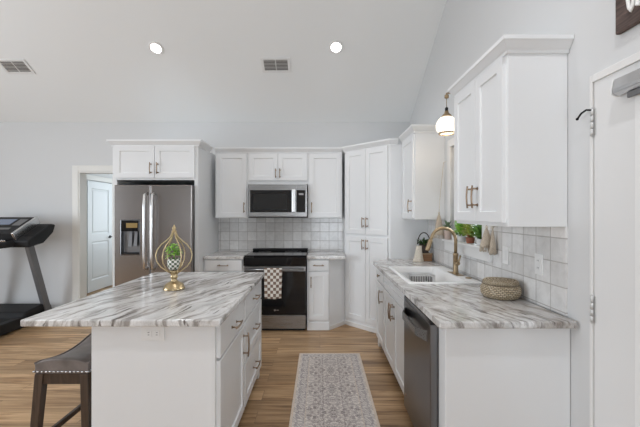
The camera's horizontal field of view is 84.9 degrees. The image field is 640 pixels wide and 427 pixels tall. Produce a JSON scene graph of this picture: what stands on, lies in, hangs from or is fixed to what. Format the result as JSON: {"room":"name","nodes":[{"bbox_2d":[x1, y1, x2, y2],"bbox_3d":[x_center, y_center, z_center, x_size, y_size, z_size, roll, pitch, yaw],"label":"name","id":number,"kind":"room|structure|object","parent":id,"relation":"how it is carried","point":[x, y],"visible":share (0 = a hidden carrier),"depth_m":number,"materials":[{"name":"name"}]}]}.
{"room":"kitchen","nodes":[
{"label":"kitchen","id":0,"kind":"room"},
{"bbox_2d":[87,174,112,183],"bbox_3d":[-4.260,0.140,6.830,0.120,2.600,3.540,0,0,0],"label":"wall","id":1,"kind":"structure","parent":0,"point":[99,175],"depth_m":6.79,"materials":[{"name":"white paint"}]},
{"bbox_2d":[87,175,112,292],"bbox_3d":[-4.152,0.370,6.635,0.083,2.140,0.930,0,0,0],"label":"door","id":2,"kind":"structure","parent":1,"relation":"in","point":[99,195],"depth_m":6.61,"materials":[{"name":"white paint"}]},
{"bbox_2d":[0,122,409,306],"bbox_3d":[-2.692,0.065,4.995,7.915,2.750,0.130,0,0,0],"label":"wall","id":3,"kind":"structure","parent":0,"point":[37,159],"depth_m":4.93,"materials":[{"name":"white paint"}]},
{"bbox_2d":[72,165,112,301],"bbox_3d":[-2.958,0.425,4.994,0.875,2.030,0.152,0,0,0],"label":"trim","id":4,"kind":"structure","parent":3,"relation":"attached to","point":[82,176],"depth_m":4.98,"materials":[{"name":"white paint"}]},
{"bbox_2d":[214,147,248,217],"bbox_3d":[-1.161,-0.402,4.735,0.430,0.927,0.386,0,0,0],"label":"upper cabinet","id":5,"kind":"object","parent":3,"relation":"attached to","point":[231,163],"visible":0.91,"depth_m":4.59,"materials":[{"name":"white paint"}]},
{"bbox_2d":[247,147,307,185],"bbox_3d":[-0.552,-0.624,4.735,0.787,0.483,0.386,0,0,0],"label":"upper cabinet","id":6,"kind":"object","parent":3,"relation":"attached to","point":[266,165],"visible":0.94,"depth_m":4.59,"materials":[{"name":"white paint"}]},
{"bbox_2d":[248,184,307,217],"bbox_3d":[-0.547,-0.162,4.703,0.758,0.433,0.440,0,0,0],"label":"microwave","id":7,"kind":"object","parent":6,"relation":"attached to","point":[264,200],"visible":1,"depth_m":4.53,"materials":[{"name":"silver metal"}]},
{"bbox_2d":[219,217,342,250],"bbox_3d":[-0.312,0.289,4.925,2.225,0.469,0.011,0,0,0],"label":"backsplash","id":8,"kind":"structure","parent":3,"relation":"attached to","point":[235,234],"depth_m":4.92,"materials":[{"name":"tile"}]},
{"bbox_2d":[308,147,341,217],"bbox_3d":[0.066,-0.402,4.735,0.448,0.927,0.386,0,0,0],"label":"upper cabinet","id":9,"kind":"object","parent":3,"relation":"attached to","point":[324,163],"visible":1,"depth_m":4.59,"materials":[{"name":"white paint"}]},
{"bbox_2d":[0,285,413,426],"bbox_3d":[-2.618,1.500,2.225,8.065,0.120,12.950,0,0,0],"label":"floor","id":10,"kind":"structure","parent":0,"point":[269,403],"depth_m":3.15,"materials":[{"name":"brown wood"}]},
{"bbox_2d":[0,216,54,335],"bbox_3d":[-4.100,0.739,4.006,1.170,1.402,1.688,0,0,0],"label":"treadmill","id":11,"kind":"object","parent":10,"relation":"on","point":[27,232],"visible":0.8,"depth_m":4.43,"materials":[{"name":"black plastic"}]},
{"bbox_2d":[0,304,51,317],"bbox_3d":[-4.100,1.308,4.590,0.800,0.205,0.520,0,0,0],"label":"hood","id":12,"kind":"object","parent":11,"relation":"attached to","point":[6,310],"depth_m":4.52,"materials":[{"name":"black plastic"}]},
{"bbox_2d":[30,333,91,426],"bbox_3d":[-1.352,1.100,2.060,0.340,0.679,0.524,0,0,0],"label":"bar stool","id":13,"kind":"object","parent":10,"relation":"on","point":[74,365],"visible":0.57,"depth_m":1.83,"materials":[{"name":"brown leather"}]},
{"bbox_2d":[115,185,194,285],"bbox_3d":[-1.931,0.555,4.420,0.894,1.770,0.910,0,0,0],"label":"refrigerator","id":14,"kind":"object","parent":10,"relation":"on","point":[145,215],"visible":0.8,"depth_m":4.04,"materials":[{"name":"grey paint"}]},
{"bbox_2d":[106,139,217,286],"bbox_3d":[-1.940,0.287,4.495,1.102,2.305,0.866,0,0,0],"label":"tall cabinet","id":15,"kind":"object","parent":10,"relation":"on","point":[135,161],"visible":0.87,"depth_m":4.11,"materials":[{"name":"white paint"}]},
{"bbox_2d":[92,299,249,426],"bbox_3d":[-0.820,1.001,2.092,0.696,0.878,0.616,0,0,0],"label":"base cabinet","id":16,"kind":"object","parent":10,"relation":"on","point":[194,376],"visible":0.75,"depth_m":1.79,"materials":[{"name":"white paint"}]},
{"bbox_2d":[141,327,164,339],"bbox_3d":[-0.851,0.611,1.783,0.119,0.072,0.009,0,0,0],"label":"electrical outlet","id":17,"kind":"object","parent":16,"relation":"attached to","point":[147,333],"visible":0.92,"depth_m":1.78,"materials":[{"name":"white plastic"}]},
{"bbox_2d":[145,331,151,336],"bbox_3d":[-0.872,0.611,1.780,0.031,0.031,0.003,0,0,0],"label":"socket","id":18,"kind":"object","parent":17,"relation":"attached to","point":[147,333],"depth_m":1.78,"materials":[{"name":"white plastic"}]},
{"bbox_2d":[154,331,159,336],"bbox_3d":[-0.830,0.611,1.780,0.031,0.031,0.003,0,0,0],"label":"socket","id":19,"kind":"object","parent":17,"relation":"attached to","point":[156,333],"depth_m":1.78,"materials":[{"name":"white plastic"}]},
{"bbox_2d":[204,259,243,271],"bbox_3d":[-1.185,1.001,4.592,0.495,0.878,0.672,0,0,0],"label":"base cabinet","id":20,"kind":"object","parent":10,"relation":"on","point":[210,265],"visible":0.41,"depth_m":4.30,"materials":[{"name":"white paint"}]},
{"bbox_2d":[203,251,250,258],"bbox_3d":[-1.184,0.543,4.601,0.496,0.035,0.632,0,0,0],"label":"countertop","id":21,"kind":"structure","parent":20,"relation":"on","point":[219,254],"depth_m":4.38,"materials":[{"name":"stone"}]},
{"bbox_2d":[243,280,260,406],"bbox_3d":[-0.820,1.001,2.754,0.696,0.878,0.705,0,0,0],"label":"base cabinet","id":22,"kind":"object","parent":10,"relation":"on","point":[252,301],"visible":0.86,"depth_m":2.68,"materials":[{"name":"white paint"}]},
{"bbox_2d":[20,272,264,326],"bbox_3d":[-0.990,0.543,2.440,0.990,0.035,1.420,0,0,0],"label":"countertop","id":23,"kind":"structure","parent":22,"relation":"on","point":[207,299],"depth_m":2.02,"materials":[{"name":"stone"}]},
{"bbox_2d":[155,225,192,290],"bbox_3d":[-1.017,0.301,2.440,0.236,0.448,0.236,0,0,0],"label":"ornament","id":24,"kind":"object","parent":23,"relation":"on","point":[174,264],"visible":1,"depth_m":2.42,"materials":[{"name":"gold metal"}]},
{"bbox_2d":[165,243,181,258],"bbox_3d":[-1.018,0.270,2.440,0.121,0.121,0.107,0,0,-33],"label":"greenery","id":25,"kind":"object","parent":24,"relation":"on","point":[176,252],"depth_m":2.43,"materials":[{"name":"green plant"}]},
{"bbox_2d":[167,258,180,269],"bbox_3d":[-1.017,0.353,2.440,0.090,0.079,0.090,0,0,0],"label":"pot","id":26,"kind":"object","parent":24,"relation":"on","point":[172,263],"depth_m":2.40,"materials":[{"name":"ceramic"}]},
{"bbox_2d":[243,248,307,329],"bbox_3d":[-0.550,0.963,4.561,0.764,0.955,0.712,0,0,0],"label":"range","id":27,"kind":"object","parent":10,"relation":"on","point":[288,312],"visible":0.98,"depth_m":4.26,"materials":[{"name":"black metal"}]},
{"bbox_2d":[264,268,281,298],"bbox_3d":[-0.564,0.842,4.213,0.213,0.370,0.048,0,0,0],"label":"dish towel","id":28,"kind":"object","parent":27,"relation":"hanging from","point":[273,276],"visible":0.99,"depth_m":4.20,"materials":[{"name":"fabric"}]},
{"bbox_2d":[244,251,307,255],"bbox_3d":[-0.550,0.519,4.604,0.764,0.011,0.625,0,0,0],"label":"cooktop","id":29,"kind":"object","parent":27,"relation":"in","point":[253,253],"depth_m":4.50,"materials":[{"name":"black"}]},
{"bbox_2d":[307,259,344,329],"bbox_3d":[0.082,1.001,4.592,0.484,0.878,0.672,0,0,0],"label":"base cabinet","id":30,"kind":"object","parent":10,"relation":"on","point":[325,277],"visible":0.9,"depth_m":4.32,"materials":[{"name":"white paint"}]},
{"bbox_2d":[307,251,344,258],"bbox_3d":[0.081,0.543,4.601,0.487,0.035,0.632,0,0,0],"label":"countertop","id":31,"kind":"structure","parent":30,"relation":"on","point":[311,254],"depth_m":4.38,"materials":[{"name":"stone"}]},
{"bbox_2d":[289,353,379,426],"bbox_3d":[0.098,1.435,2.690,0.617,0.008,1.800,0,0,0],"label":"runner rug","id":32,"kind":"object","parent":10,"relation":"on","point":[331,389],"visible":1,"depth_m":2.78,"materials":[{"name":"grey fabric"}]},
{"bbox_2d":[376,268,383,349],"bbox_3d":[0.916,1.001,3.601,0.694,0.878,0.458,0,0,0],"label":"base cabinet","id":33,"kind":"object","parent":10,"relation":"on","point":[380,277],"visible":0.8,"depth_m":3.60,"materials":[{"name":"white paint"}]},
{"bbox_2d":[341,138,427,332],"bbox_3d":[0.771,0.287,4.475,0.983,2.305,0.906,0,0,0],"label":"pantry cabinet","id":34,"kind":"object","parent":10,"relation":"on","point":[374,227],"visible":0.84,"depth_m":4.25,"materials":[{"name":"white paint"}]},
{"bbox_2d":[384,272,431,393],"bbox_3d":[0.916,1.001,2.921,0.694,0.878,0.901,0,0,0],"label":"base cabinet","id":35,"kind":"object","parent":10,"relation":"on","point":[393,297],"visible":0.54,"depth_m":2.88,"materials":[{"name":"white paint"}]},
{"bbox_2d":[373,259,576,328],"bbox_3d":[0.917,0.543,2.881,0.670,0.035,2.362,0,0,0],"label":"countertop","id":36,"kind":"structure","parent":35,"relation":"on","point":[448,306],"depth_m":1.96,"materials":[{"name":"stone"}]},
{"bbox_2d":[412,246,423,261],"bbox_3d":[1.067,0.437,3.800,0.121,0.175,0.073,0,0,0],"label":"bag","id":37,"kind":"object","parent":36,"relation":"on","point":[418,257],"visible":1,"depth_m":3.78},
{"bbox_2d":[417,232,432,260],"bbox_3d":[1.158,0.366,3.900,0.162,0.319,0.161,0,0,0],"label":"planter","id":38,"kind":"object","parent":36,"relation":"on","point":[427,256],"visible":0.79,"depth_m":3.85,"materials":[{"name":"brown wood"}]},
{"bbox_2d":[388,266,481,283],"bbox_3d":[0.939,0.608,3.010,0.554,0.206,0.820,0,0,0],"label":"sink","id":39,"kind":"object","parent":36,"relation":"in","point":[442,276],"visible":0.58,"depth_m":3.13,"materials":[{"name":"white ceramic"}]},
{"bbox_2d":[408,273,434,281],"bbox_3d":[0.900,0.626,3.120,0.214,0.169,0.107,0,0,0],"label":"sink caddy","id":40,"kind":"object","parent":39,"relation":"in","point":[417,278],"visible":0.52,"depth_m":3.08,"materials":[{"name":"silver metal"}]},
{"bbox_2d":[411,276,425,281],"bbox_3d":[0.865,0.577,3.120,0.130,0.048,0.088,0,0,0],"label":"steel tray","id":41,"kind":"object","parent":40,"relation":"on","point":[413,278],"depth_m":3.08,"materials":[{"name":"silver metal"}]},
{"bbox_2d":[425,227,463,275],"bbox_3d":[1.042,0.312,2.980,0.291,0.402,0.210,0,0,0],"label":"kitchen faucet","id":42,"kind":"object","parent":36,"relation":"on","point":[456,262],"visible":1,"depth_m":2.97,"materials":[{"name":"gold metal"}]},
{"bbox_2d":[480,277,521,299],"bbox_3d":[1.134,0.468,2.200,0.234,0.115,0.234,0,0,0],"label":"woven basket","id":43,"kind":"object","parent":36,"relation":"on","point":[498,288],"visible":1,"depth_m":2.12,"materials":[{"name":"beige wicker"}]},
{"bbox_2d":[402,295,438,426],"bbox_3d":[0.868,1.006,2.169,0.645,0.868,0.586,0,0,0],"label":"dishwasher","id":44,"kind":"object","parent":10,"relation":"on","point":[421,335],"visible":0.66,"depth_m":2.03,"materials":[{"name":"grey paint"}]},
{"bbox_2d":[439,328,569,426],"bbox_3d":[0.948,1.001,1.817,0.630,0.878,0.103,0,0,0],"label":"end panel","id":45,"kind":"object","parent":10,"relation":"on","point":[488,377],"visible":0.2,"depth_m":1.76,"materials":[{"name":"white paint"}]},
{"bbox_2d":[0,0,446,121],"bbox_3d":[-2.692,-2.084,0.405,7.915,1.740,9.310,0,0,0],"label":"ceiling","id":46,"kind":"structure","parent":0,"point":[91,60],"depth_m":4.06,"materials":[{"name":"white paint"}]},
{"bbox_2d":[0,59,35,73],"bbox_3d":[-3.610,-1.740,4.152,0.340,0.107,0.175,0,0,0],"label":"ceiling vent","id":47,"kind":"object","parent":46,"relation":"in","point":[10,66],"visible":1,"depth_m":4.15,"materials":[{"name":"white plastic"}]},
{"bbox_2d":[148,41,163,54],"bbox_3d":[-1.850,-1.863,3.946,0.170,0.090,0.149,0,0,5],"label":"recessed light","id":48,"kind":"object","parent":46,"relation":"in","point":[156,48],"visible":1,"depth_m":3.94,"materials":[{"name":"white plastic"}]},
{"bbox_2d":[260,58,290,72],"bbox_3d":[-0.520,-1.751,4.134,0.340,0.107,0.175,0,0,0],"label":"ceiling vent","id":49,"kind":"object","parent":46,"relation":"in","point":[269,65],"visible":1,"depth_m":4.14,"materials":[{"name":"white plastic"}]},
{"bbox_2d":[328,40,343,53],"bbox_3d":[0.180,-1.870,3.935,0.170,0.090,0.149,0,0,-5],"label":"recessed light","id":50,"kind":"object","parent":46,"relation":"in","point":[336,46],"visible":1,"depth_m":3.93,"materials":[{"name":"white plastic"}]},
{"bbox_2d":[410,0,639,426],"bbox_3d":[1.340,-0.760,0.405,0.150,4.400,9.310,0,0,0],"label":"wall","id":51,"kind":"structure","parent":0,"point":[467,29],"depth_m":1.75,"materials":[{"name":"white paint"}]},
{"bbox_2d":[399,124,444,219],"bbox_3d":[1.080,-0.414,3.779,0.366,0.952,0.570,0,0,0],"label":"upper cabinet","id":52,"kind":"object","parent":51,"relation":"attached to","point":[423,149],"visible":0.94,"depth_m":3.54,"materials":[{"name":"white paint"}]},
{"bbox_2d":[433,162,443,238],"bbox_3d":[1.190,-0.135,3.500,0.108,0.775,0.107,0,0,-44],"label":"tassel","id":53,"kind":"object","parent":51,"relation":"hanging from","point":[438,221],"visible":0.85,"depth_m":3.48,"materials":[{"name":"beige fabric"}]},
{"bbox_2d":[436,92,453,135],"bbox_3d":[1.131,-0.880,3.000,0.267,0.400,0.176,0,0,0],"label":"pendant lamp","id":54,"kind":"object","parent":51,"relation":"hanging from","point":[445,124],"visible":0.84,"depth_m":2.95,"materials":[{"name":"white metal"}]},
{"bbox_2d":[442,138,492,261],"bbox_3d":[1.308,-0.177,3.000,0.195,1.065,0.950,0,0,0],"label":"window","id":55,"kind":"structure","parent":51,"relation":"in","point":[468,249],"depth_m":3.28,"materials":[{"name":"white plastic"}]},
{"bbox_2d":[443,220,451,239],"bbox_3d":[1.232,0.156,3.377,0.094,0.187,0.112,0,0,41],"label":"potted succulent","id":56,"kind":"object","parent":55,"relation":"on","point":[447,235],"visible":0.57,"depth_m":3.35,"materials":[{"name":"beige ceramic"}]},
{"bbox_2d":[444,230,450,239],"bbox_3d":[1.232,0.207,3.375,0.071,0.085,0.071,0,0,0],"label":"pot","id":57,"kind":"object","parent":56,"relation":"attached to","point":[447,235],"depth_m":3.35,"materials":[{"name":"beige ceramic"}]},
{"bbox_2d":[454,221,465,241],"bbox_3d":[1.272,0.135,3.120,0.174,0.229,0.184,0,0,0],"label":"potted plant","id":58,"kind":"object","parent":55,"relation":"on","point":[462,238],"visible":0.52,"depth_m":3.10,"materials":[{"name":"green plant"}]},
{"bbox_2d":[460,224,474,242],"bbox_3d":[1.264,0.145,2.939,0.166,0.210,0.170,0,0,0],"label":"potted plant","id":59,"kind":"object","parent":55,"relation":"on","point":[469,239],"visible":0.71,"depth_m":2.92,"materials":[{"name":"green plant"}]},
{"bbox_2d":[468,224,481,244],"bbox_3d":[1.267,0.137,2.756,0.185,0.225,0.177,0,0,0],"label":"potted plant","id":60,"kind":"object","parent":55,"relation":"on","point":[477,229],"visible":0.52,"depth_m":2.74,"materials":[{"name":"green plant"}]},
{"bbox_2d":[479,225,490,252],"bbox_3d":[1.216,-0.020,2.555,0.096,0.606,0.094,0,0,0],"label":"tassel","id":61,"kind":"object","parent":51,"relation":"hanging from","point":[485,242],"visible":0.7,"depth_m":2.54,"materials":[{"name":"beige fabric"}]},
{"bbox_2d":[489,226,496,254],"bbox_3d":[1.231,0.150,2.475,0.066,0.294,0.048,0,0,0],"label":"tassel","id":62,"kind":"object","parent":51,"relation":"hanging from","point":[492,250],"visible":0.98,"depth_m":2.46,"materials":[{"name":"beige fabric"}]},
{"bbox_2d":[428,220,567,315],"bbox_3d":[1.260,0.296,2.926,0.011,0.456,2.278,0,0,0],"label":"backsplash","id":63,"kind":"structure","parent":51,"relation":"attached to","point":[549,290],"depth_m":2.10,"materials":[{"name":"tile"}]},
{"bbox_2d":[502,246,508,264],"bbox_3d":[1.249,0.280,2.360,0.010,0.119,0.072,0,0,0],"label":"light switch","id":64,"kind":"object","parent":63,"relation":"attached to","point":[505,250],"visible":1,"depth_m":2.35,"materials":[{"name":"white plastic"}]},
{"bbox_2d":[535,253,542,275],"bbox_3d":[1.249,0.290,2.000,0.009,0.119,0.072,0,0,0],"label":"electrical outlet","id":65,"kind":"object","parent":63,"relation":"attached to","point":[538,257],"visible":1,"depth_m":1.99,"materials":[{"name":"white plastic"}]},
{"bbox_2d":[448,34,573,226],"bbox_3d":[1.080,-0.411,2.123,0.366,0.958,0.767,0,0,0],"label":"upper cabinet","id":66,"kind":"object","parent":51,"relation":"attached to","point":[510,106],"visible":1,"depth_m":1.78,"materials":[{"name":"white paint"}]},
{"bbox_2d":[576,51,639,426],"bbox_3d":[1.297,0.402,1.165,0.137,2.077,1.042,0,0,0],"label":"door","id":67,"kind":"structure","parent":51,"relation":"in","point":[614,121],"depth_m":1.49,"materials":[{"name":"white paint"}]},
{"bbox_2d":[610,68,639,97],"bbox_3d":[1.234,-0.516,1.144,0.037,0.102,0.648,0,0,0],"label":"door closer","id":68,"kind":"object","parent":67,"relation":"attached to","point":[629,83],"visible":1,"depth_m":1.39,"materials":[{"name":"silver metal"}]},
{"bbox_2d":[616,0,639,34],"bbox_3d":[1.249,-0.930,1.165,0.031,0.360,0.620,0,0,0],"label":"wall sign","id":69,"kind":"object","parent":51,"relation":"attached to","point":[627,11],"visible":1,"depth_m":1.42,"materials":[{"name":"brown wood"}]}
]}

